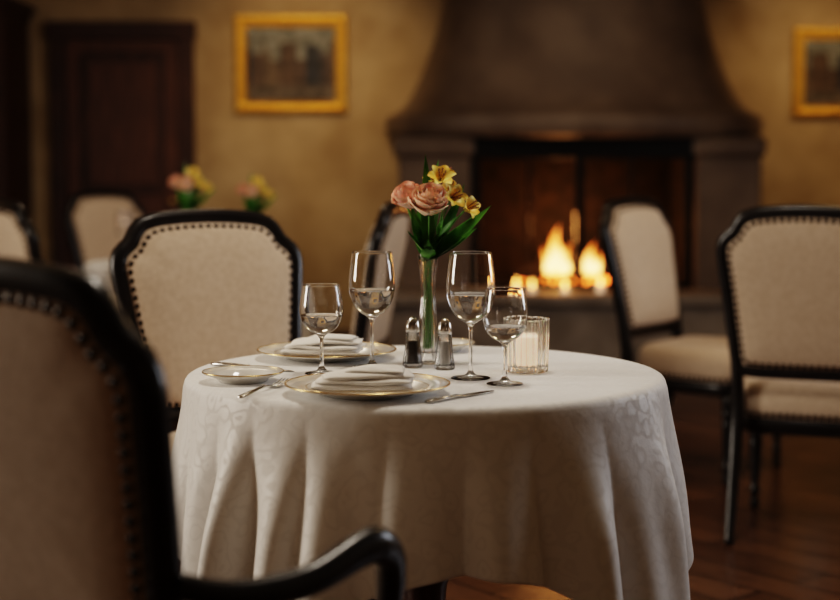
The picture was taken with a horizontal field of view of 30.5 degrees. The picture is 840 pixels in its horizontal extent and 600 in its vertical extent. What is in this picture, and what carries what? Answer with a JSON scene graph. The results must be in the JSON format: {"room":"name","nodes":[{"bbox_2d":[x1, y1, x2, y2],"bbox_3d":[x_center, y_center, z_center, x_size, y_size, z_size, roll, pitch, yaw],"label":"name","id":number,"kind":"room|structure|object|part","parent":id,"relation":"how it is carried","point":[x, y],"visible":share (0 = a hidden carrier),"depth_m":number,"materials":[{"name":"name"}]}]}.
{"room":"restaurant","nodes":[
{"label":"restaurant","id":0,"kind":"room"},
{"bbox_2d":[20,0,839,343],"bbox_3d":[0.200,-1.159,9.912,7.600,2.950,0.150,0,5,0],"label":"wall","id":1,"kind":"structure","parent":0,"point":[331,176],"depth_m":9.84,"materials":[{"name":"paint"}]},
{"bbox_2d":[49,39,69,266],"bbox_3d":[-2.300,-0.717,9.849,0.100,2.080,0.049,0,5,0],"label":"door frame","id":2,"kind":"structure","parent":1,"relation":"attached to","point":[57,48],"depth_m":9.80,"materials":[{"name":"brown wood"}]},
{"bbox_2d":[45,21,195,205],"bbox_3d":[-1.893,-1.180,9.788,0.945,1.167,0.093,0,5,0],"label":"door trim","id":3,"kind":"structure","parent":1,"relation":"in","point":[54,29],"depth_m":9.77,"materials":[{"name":"brown wood"}]},
{"bbox_3d":[-1.893,-1.708,9.760,0.945,0.110,0.059,0,5,0],"label":"casing","id":4,"kind":"part","parent":3,"relation":"part of","materials":[{"name":"brown wood"}]},
{"bbox_3d":[-1.893,-1.125,9.812,0.535,0.900,0.012,0,5,0],"label":"panel","id":5,"kind":"part","parent":3,"relation":"part of","materials":[{"name":"brown wood"}]},
{"bbox_3d":[-1.580,-0.625,9.824,0.054,0.054,0.072,0,5,0],"label":"knob","id":6,"kind":"part","parent":3,"relation":"part of","materials":[{"name":"brown wood"}]},
{"bbox_2d":[65,39,179,267],"bbox_3d":[-1.893,-0.673,9.866,0.715,1.970,0.020,0,5,0],"label":"door slab","id":7,"kind":"structure","parent":1,"relation":"in","point":[151,203],"depth_m":9.81,"materials":[{"name":"brown wood"}]},
{"bbox_2d":[87,61,157,184],"bbox_3d":[-1.893,-1.124,9.802,0.435,0.780,0.008,0,5,0],"label":"panel field","id":8,"kind":"object","parent":7,"relation":"attached to","point":[122,110],"depth_m":9.80,"materials":[{"name":"brown wood"}]},
{"bbox_2d":[177,39,195,209],"bbox_3d":[-1.485,-0.717,9.849,0.100,2.080,0.049,0,5,0],"label":"door frame","id":9,"kind":"structure","parent":1,"relation":"attached to","point":[186,72],"depth_m":9.78,"materials":[{"name":"brown wood"}]},
{"bbox_2d":[234,15,346,112],"bbox_3d":[-0.820,-1.497,9.781,0.710,0.615,0.046,0,5,0],"label":"framed landscape painting","id":10,"kind":"object","parent":1,"relation":"attached to","point":[284,63],"visible":1,"depth_m":9.79,"materials":[{"name":"paint"}]},
{"bbox_2d":[314,331,350,334],"bbox_3d":[-0.825,0.258,9.947,1.150,0.120,0.019,0,5,0],"label":"baseboard","id":11,"kind":"structure","parent":1,"relation":"attached to","point":[332,332],"depth_m":9.93,"materials":[{"name":"brown wood"}]},
{"bbox_2d":[791,28,839,116],"bbox_3d":[2.750,-1.444,9.786,0.760,0.560,0.046,0,5,0],"label":"painting","id":12,"kind":"object","parent":1,"relation":"attached to","point":[816,51],"visible":1,"depth_m":9.79,"materials":[{"name":"paint"}]},
{"bbox_2d":[171,392,839,599],"bbox_3d":[0.200,0.876,3.738,7.600,0.060,12.500,0,5,0],"label":"floor","id":13,"kind":"structure","parent":0,"point":[787,547],"depth_m":5.05,"materials":[{"name":"brown wood"}]},
{"bbox_2d":[0,0,35,222],"bbox_3d":[-2.950,-0.736,9.482,1.060,2.180,0.680,0,5,0],"label":"tall cabinet","id":14,"kind":"object","parent":13,"relation":"on","point":[15,15],"visible":0.61,"depth_m":9.39,"materials":[{"name":"brown wood"}]},
{"bbox_3d":[-2.950,-1.749,9.411,1.000,0.050,0.650,0,5,0],"label":"cornice","id":15,"kind":"part","parent":14,"relation":"part of","materials":[{"name":"brown wood"}]},
{"bbox_3d":[-2.950,-1.797,9.392,1.060,0.050,0.680,0,5,0],"label":"cornice","id":16,"kind":"part","parent":14,"relation":"part of","materials":[{"name":"brown wood"}]},
{"bbox_2d":[0,198,42,261],"bbox_3d":[-1.318,0.140,5.853,0.636,1.060,0.545,-3,6,-35],"label":"dining chair","id":17,"kind":"object","parent":13,"relation":"on","point":[19,238],"visible":0.17,"depth_m":5.51,"materials":[{"name":"beige fabric"}]},
{"bbox_2d":[0,209,29,259],"bbox_3d":[-1.513,-0.104,5.696,0.110,0.479,0.476,-3,6,-35],"label":"cushion","id":18,"kind":"object","parent":17,"relation":"on","point":[14,223],"depth_m":5.52,"materials":[{"name":"beige fabric"}]},
{"bbox_2d":[63,189,145,270],"bbox_3d":[-1.427,-0.029,7.848,0.636,1.060,0.545,4,6,37],"label":"dining chair","id":19,"kind":"object","parent":13,"relation":"on","point":[89,217],"visible":0.26,"depth_m":7.84,"materials":[{"name":"beige fabric"}]},
{"bbox_2d":[73,197,140,264],"bbox_3d":[-1.590,-0.295,7.948,0.122,0.479,0.476,4,6,37],"label":"cushion","id":20,"kind":"object","parent":19,"relation":"on","point":[95,236],"depth_m":7.84,"materials":[{"name":"beige fabric"}]},
{"bbox_2d":[0,257,406,599],"bbox_3d":[-0.367,0.455,2.155,0.619,1.060,0.636,4,6,37],"label":"dining chair","id":21,"kind":"object","parent":13,"relation":"on","point":[89,504],"visible":1,"depth_m":1.84,"materials":[{"name":"beige fabric"}]},
{"bbox_2d":[0,291,144,599],"bbox_3d":[-0.510,0.215,1.943,0.476,0.479,0.110,4,6,37],"label":"cushion","id":22,"kind":"object","parent":21,"relation":"on","point":[72,436],"depth_m":1.84,"materials":[{"name":"beige fabric"}]},
{"bbox_2d":[109,209,374,599],"bbox_3d":[-0.440,0.305,3.921,0.544,1.060,0.636,-3,6,-30],"label":"dining chair","id":23,"kind":"object","parent":13,"relation":"on","point":[203,287],"visible":0.33,"depth_m":4.04,"materials":[{"name":"beige fabric"}]},
{"bbox_2d":[126,222,291,406],"bbox_3d":[-0.542,0.034,4.075,0.476,0.479,0.122,-3,6,-30],"label":"cushion","id":24,"kind":"object","parent":23,"relation":"on","point":[201,294],"depth_m":4.04,"materials":[{"name":"beige fabric"}]},
{"bbox_2d":[351,201,409,343],"bbox_3d":[-0.350,0.181,5.373,0.636,1.060,0.544,1,5,9],"label":"dining chair","id":25,"kind":"object","parent":13,"relation":"on","point":[389,232],"visible":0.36,"depth_m":5.17,"materials":[{"name":"beige fabric"}]},
{"bbox_2d":[351,224,374,334],"bbox_3d":[-0.149,-0.072,5.319,0.122,0.479,0.476,1,5,9],"label":"cushion","id":26,"kind":"object","parent":25,"relation":"on","point":[361,323],"depth_m":5.10,"materials":[{"name":"beige fabric"}]},
{"bbox_2d":[365,213,408,342],"bbox_3d":[-0.116,-0.071,5.314,0.110,0.479,0.476,1,5,9],"label":"cushion","id":27,"kind":"object","parent":25,"relation":"on","point":[392,228],"depth_m":5.24,"materials":[{"name":"beige fabric"}]},
{"bbox_2d":[404,580,447,599],"bbox_3d":[0.010,0.521,3.125,0.926,0.740,0.926,0,5,0],"label":"round dining table","id":28,"kind":"object","parent":13,"relation":"on","point":[437,591],"visible":0.08,"depth_m":3.09,"materials":[{"name":"brown wood"}]},
{"bbox_2d":[173,345,693,599],"bbox_3d":[-0.002,0.405,3.114,1.068,0.526,1.064,0,5,0],"label":"tablecloth","id":29,"kind":"object","parent":28,"relation":"on","point":[568,481],"visible":0.85,"depth_m":2.67,"materials":[{"name":"white fabric"}]},
{"bbox_2d":[202,365,283,384],"bbox_3d":[-0.338,0.145,2.943,0.156,0.021,0.156,0,5,0],"label":"bread plate","id":30,"kind":"object","parent":29,"relation":"on","point":[237,374],"visible":1,"depth_m":2.97,"materials":[{"name":"white ceramic"}]},
{"bbox_2d":[211,362,294,371],"bbox_3d":[-0.341,0.135,3.132,0.211,0.006,0.020,3,6,32],"label":"table knife","id":31,"kind":"object","parent":29,"relation":"on","point":[213,363],"visible":0.53,"depth_m":3.16,"materials":[{"name":"silver metal"}]},
{"bbox_2d":[238,378,288,397],"bbox_3d":[-0.285,0.160,2.815,0.024,0.011,0.195,2,5,20],"label":"fork","id":32,"kind":"object","parent":29,"relation":"on","point":[276,384],"visible":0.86,"depth_m":2.80,"materials":[{"name":"silver metal"}]},
{"bbox_2d":[300,283,342,374],"bbox_3d":[-0.195,0.058,3.051,0.086,0.177,0.086,2,5,20],"label":"wine glass","id":33,"kind":"object","parent":29,"relation":"on","point":[321,304],"visible":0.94,"depth_m":3.02,"materials":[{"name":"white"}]},
{"bbox_2d":[256,341,396,362],"bbox_3d":[-0.200,0.114,3.307,0.300,0.021,0.300,0,5,0],"label":"dinner plate","id":34,"kind":"object","parent":29,"relation":"on","point":[379,348],"visible":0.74,"depth_m":3.29,"materials":[{"name":"white ceramic"}]},
{"bbox_2d":[280,333,365,354],"bbox_3d":[-0.207,0.092,3.297,0.177,0.041,0.115,1,5,6],"label":"folded napkin","id":35,"kind":"object","parent":34,"relation":"on","point":[333,344],"visible":0.94,"depth_m":3.26,"materials":[{"name":"fabric"}]},
{"bbox_2d":[284,373,449,399],"bbox_3d":[-0.095,0.159,2.783,0.300,0.021,0.300,0,5,0],"label":"dinner plate","id":36,"kind":"object","parent":29,"relation":"on","point":[422,383],"visible":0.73,"depth_m":2.77,"materials":[{"name":"white ceramic"}]},
{"bbox_2d":[311,364,414,390],"bbox_3d":[-0.101,0.137,2.769,0.187,0.041,0.120,0,5,-2],"label":"folded napkin","id":37,"kind":"object","parent":36,"relation":"on","point":[370,377],"visible":1,"depth_m":2.73,"materials":[{"name":"fabric"}]},
{"bbox_2d":[349,251,394,366],"bbox_3d":[-0.098,0.020,3.143,0.094,0.237,0.094,0,5,0],"label":"wine glass","id":38,"kind":"object","parent":29,"relation":"on","point":[371,275],"visible":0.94,"depth_m":3.10,"materials":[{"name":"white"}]},
{"bbox_2d":[403,316,422,367],"bbox_3d":[-0.015,0.086,3.149,0.041,0.104,0.043,0,5,0],"label":"pepper shaker","id":39,"kind":"object","parent":29,"relation":"on","point":[412,353],"visible":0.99,"depth_m":3.14,"materials":[{"name":"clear glass"}]},
{"bbox_3d":[-0.015,0.099,3.150,0.041,0.078,0.043,0,5,0],"label":"glass","id":40,"kind":"part","parent":39,"relation":"part of","materials":[{"name":"clear glass"}]},
{"bbox_2d":[391,155,489,364],"bbox_3d":[0.044,-0.084,3.192,0.207,0.435,0.125,0,5,0],"label":"vase","id":41,"kind":"object","parent":29,"relation":"on","point":[429,198],"visible":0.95,"depth_m":3.19,"materials":[{"name":"clear glass"}]},
{"bbox_2d":[409,337,474,352],"bbox_3d":[0.045,0.102,3.441,0.156,0.021,0.156,0,5,0],"label":"bread plate","id":42,"kind":"object","parent":29,"relation":"on","point":[458,344],"visible":0.35,"depth_m":3.47,"materials":[{"name":"white ceramic"}]},
{"bbox_2d":[434,318,454,369],"bbox_3d":[0.050,0.088,3.119,0.041,0.104,0.043,0,5,0],"label":"salt shaker","id":43,"kind":"object","parent":29,"relation":"on","point":[444,354],"visible":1,"depth_m":3.11,"materials":[{"name":"clear glass"}]},
{"bbox_3d":[0.050,0.101,3.120,0.041,0.078,0.043,0,5,0],"label":"glass","id":44,"kind":"part","parent":43,"relation":"part of","materials":[{"name":"clear glass"}]},
{"bbox_2d":[425,390,493,402],"bbox_3d":[0.073,0.169,2.737,0.020,0.006,0.191,4,6,40],"label":"table knife","id":45,"kind":"object","parent":29,"relation":"on","point":[447,397],"visible":1,"depth_m":2.71,"materials":[{"name":"silver metal"}]},
{"bbox_2d":[446,251,494,380],"bbox_3d":[0.098,0.030,2.978,0.095,0.245,0.095,0,5,0],"label":"wine glass","id":46,"kind":"object","parent":29,"relation":"on","point":[469,273],"visible":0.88,"depth_m":2.94,"materials":[{"name":"clear glass"}]},
{"bbox_2d":[482,287,527,385],"bbox_3d":[0.160,0.068,2.901,0.086,0.181,0.086,0,5,0],"label":"wine glass","id":47,"kind":"object","parent":29,"relation":"on","point":[505,310],"visible":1,"depth_m":2.87,"materials":[{"name":"clear glass"}]},
{"bbox_2d":[507,316,549,373],"bbox_3d":[0.212,0.090,3.079,0.092,0.108,0.092,0,5,0],"label":"candle holder","id":48,"kind":"object","parent":29,"relation":"on","point":[528,353],"visible":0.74,"depth_m":3.04,"materials":[{"name":"clear glass"}]},
{"bbox_2d":[385,0,766,362],"bbox_3d":[0.955,-1.097,9.240,2.400,2.940,1.199,0,5,0],"label":"fireplace","id":49,"kind":"object","parent":13,"relation":"on","point":[547,112],"visible":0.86,"depth_m":9.08,"materials":[{"name":"stone"}]},
{"bbox_2d":[528,279,535,292],"bbox_3d":[0.645,-0.082,8.865,0.042,0.080,0.042,0,5,0],"label":"pillar candle","id":50,"kind":"object","parent":49,"relation":"on","point":[531,289],"visible":1,"depth_m":8.86,"materials":[{"name":"beige wax"}]},
{"bbox_2d":[514,226,608,282],"bbox_3d":[0.921,-0.281,9.475,0.688,0.369,0.313,0,5,0],"label":"fire","id":51,"kind":"object","parent":49,"relation":"on","point":[558,266],"visible":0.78,"depth_m":9.40,"materials":[{"name":"orange"}]},
{"bbox_2d":[561,280,568,292],"bbox_3d":[0.830,-0.079,8.825,0.042,0.080,0.042,0,5,0],"label":"pillar candle","id":52,"kind":"object","parent":49,"relation":"on","point":[563,290],"visible":1,"depth_m":8.81,"materials":[{"name":"beige wax"}]},
{"bbox_2d":[385,0,762,139],"bbox_3d":[0.955,-1.776,9.297,2.350,1.595,0.970,0,5,0],"label":"hood","id":53,"kind":"object","parent":49,"relation":"attached to","point":[494,69],"depth_m":9.08,"materials":[{"name":"beige paint"}]},
{"bbox_3d":[0.955,-0.083,9.126,1.300,0.030,0.040,0,5,0],"label":"frame","id":54,"kind":"part","parent":49,"relation":"part of","materials":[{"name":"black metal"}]},
{"bbox_2d":[596,277,603,291],"bbox_3d":[1.040,-0.090,8.894,0.042,0.090,0.042,0,5,0],"label":"pillar candle","id":55,"kind":"object","parent":49,"relation":"on","point":[600,288],"visible":1,"depth_m":8.88,"materials":[{"name":"beige wax"}]},
{"bbox_2d":[599,196,781,484],"bbox_3d":[1.054,0.130,5.975,0.636,1.060,0.545,4,6,37],"label":"dining chair","id":56,"kind":"object","parent":13,"relation":"on","point":[636,235],"visible":0.82,"depth_m":5.91,"materials":[{"name":"beige fabric"}]},
{"bbox_2d":[611,205,678,327],"bbox_3d":[0.890,-0.136,6.075,0.122,0.479,0.476,4,6,37],"label":"cushion","id":57,"kind":"object","parent":56,"relation":"on","point":[644,277],"depth_m":6.00,"materials":[{"name":"beige fabric"}]},
{"bbox_2d":[638,336,744,383],"bbox_3d":[1.120,0.218,5.933,0.462,0.129,0.504,4,6,37],"label":"seat cushion","id":58,"kind":"object","parent":56,"relation":"on","point":[680,359],"depth_m":5.75,"materials":[{"name":"beige fabric"}]},
{"bbox_3d":[1.120,0.307,5.940,0.451,0.051,0.493,4,6,37],"label":"seat rail","id":59,"kind":"part","parent":56,"relation":"part of","materials":[{"name":"brown wood"}]},
{"bbox_2d":[716,204,839,544],"bbox_3d":[1.259,0.219,4.931,0.545,1.060,0.636,2,5,22],"label":"dining chair","id":60,"kind":"object","parent":13,"relation":"on","point":[778,266],"visible":1,"depth_m":4.73,"materials":[{"name":"beige fabric"}]},
{"bbox_2d":[727,218,839,370],"bbox_3d":[1.171,-0.018,4.689,0.476,0.479,0.110,2,5,22],"label":"cushion","id":61,"kind":"object","parent":60,"relation":"on","point":[783,274],"depth_m":4.70,"materials":[{"name":"beige fabric"}]},
{"bbox_3d":[1.289,0.385,5.022,0.493,0.051,0.451,2,5,22],"label":"seat rail","id":62,"kind":"part","parent":60,"relation":"part of","materials":[{"name":"brown wood"}]},
{"bbox_2d":[744,376,839,422],"bbox_3d":[1.289,0.296,5.014,0.504,0.129,0.462,2,5,22],"label":"seat cushion","id":63,"kind":"object","parent":60,"relation":"on","point":[765,400],"depth_m":4.83,"materials":[{"name":"beige fabric"}]},
{"bbox_3d":[-1.000,0.210,6.792,0.896,0.740,0.896,0,5,0],"label":"round dining table","id":64,"kind":"object","parent":13,"relation":"on","visible":0},
{"bbox_2d":[83,259,313,337],"bbox_3d":[-0.990,0.093,6.796,1.030,0.528,1.031,-1,5,-14],"label":"tablecloth","id":65,"kind":"object","parent":64,"relation":"on","point":[99,269],"visible":0.05,"depth_m":6.49,"materials":[{"name":"white fabric"}]},
{"bbox_2d":[115,211,134,238],"bbox_3d":[-1.280,-0.275,6.701,0.088,0.221,0.088,0,5,0],"label":"wine glass","id":66,"kind":"object","parent":65,"relation":"on","point":[124,219],"visible":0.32,"depth_m":6.66,"materials":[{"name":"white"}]},
{"bbox_2d":[168,164,214,209],"bbox_3d":[-0.973,-0.374,6.600,0.207,0.435,0.125,0,5,0],"label":"flower bouquet","id":67,"kind":"object","parent":65,"relation":"on","point":[185,183],"visible":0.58,"depth_m":6.58,"materials":[{"name":"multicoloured plant"}]},
{"bbox_2d":[236,172,276,212],"bbox_3d":[-0.716,-0.367,6.782,0.186,0.392,0.112,0,5,0],"label":"flower bouquet","id":68,"kind":"object","parent":65,"relation":"on","point":[251,191],"visible":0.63,"depth_m":6.77,"materials":[{"name":"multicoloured plant"}]}
]}

